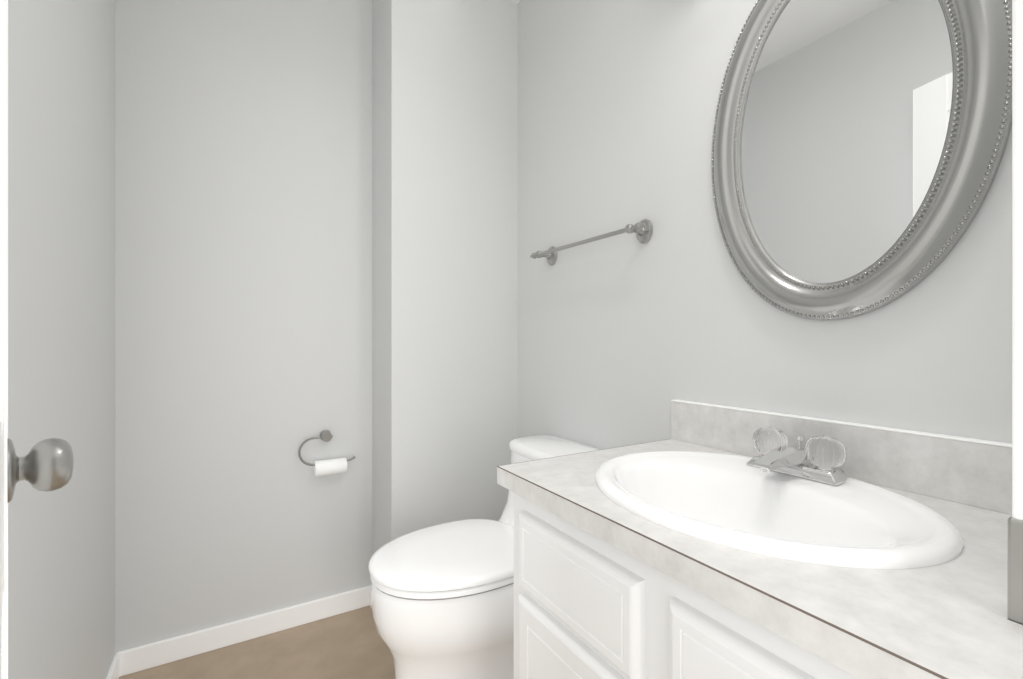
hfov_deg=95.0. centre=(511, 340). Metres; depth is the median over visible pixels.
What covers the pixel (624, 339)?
wall
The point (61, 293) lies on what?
wall
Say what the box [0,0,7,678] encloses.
door
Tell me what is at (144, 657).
baseboard
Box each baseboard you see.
[106,650,125,678]
[126,585,371,674]
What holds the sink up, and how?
in the bathroom vanity
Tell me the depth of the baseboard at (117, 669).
1.47 m
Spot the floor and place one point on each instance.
(352, 644)
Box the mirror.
[711,0,1011,320]
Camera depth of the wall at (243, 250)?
1.67 m
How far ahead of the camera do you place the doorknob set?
0.49 m
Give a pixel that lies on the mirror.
(858, 149)
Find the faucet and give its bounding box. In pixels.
[746,426,852,486]
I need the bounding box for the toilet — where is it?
[369,435,599,678]
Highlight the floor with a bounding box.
[119,606,394,678]
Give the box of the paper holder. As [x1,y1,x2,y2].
[298,430,354,476]
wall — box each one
[8,0,114,678]
[115,0,371,652]
[372,0,517,555]
[518,0,1011,449]
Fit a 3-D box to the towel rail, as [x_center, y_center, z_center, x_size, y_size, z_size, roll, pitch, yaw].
[0.237,-0.314,1.524,0.072,0.068,0.565,0,0,-31]
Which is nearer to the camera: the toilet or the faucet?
the faucet
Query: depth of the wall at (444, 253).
1.80 m
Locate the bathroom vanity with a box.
[497,399,1022,678]
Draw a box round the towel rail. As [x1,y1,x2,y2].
[530,219,652,264]
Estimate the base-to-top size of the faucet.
0.078 m
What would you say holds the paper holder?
attached to the wall at (243, 250)
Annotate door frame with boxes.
[1007,0,1022,624]
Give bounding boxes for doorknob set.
[7,438,73,502]
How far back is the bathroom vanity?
0.69 m
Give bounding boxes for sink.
[595,450,963,609]
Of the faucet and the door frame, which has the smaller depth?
the door frame

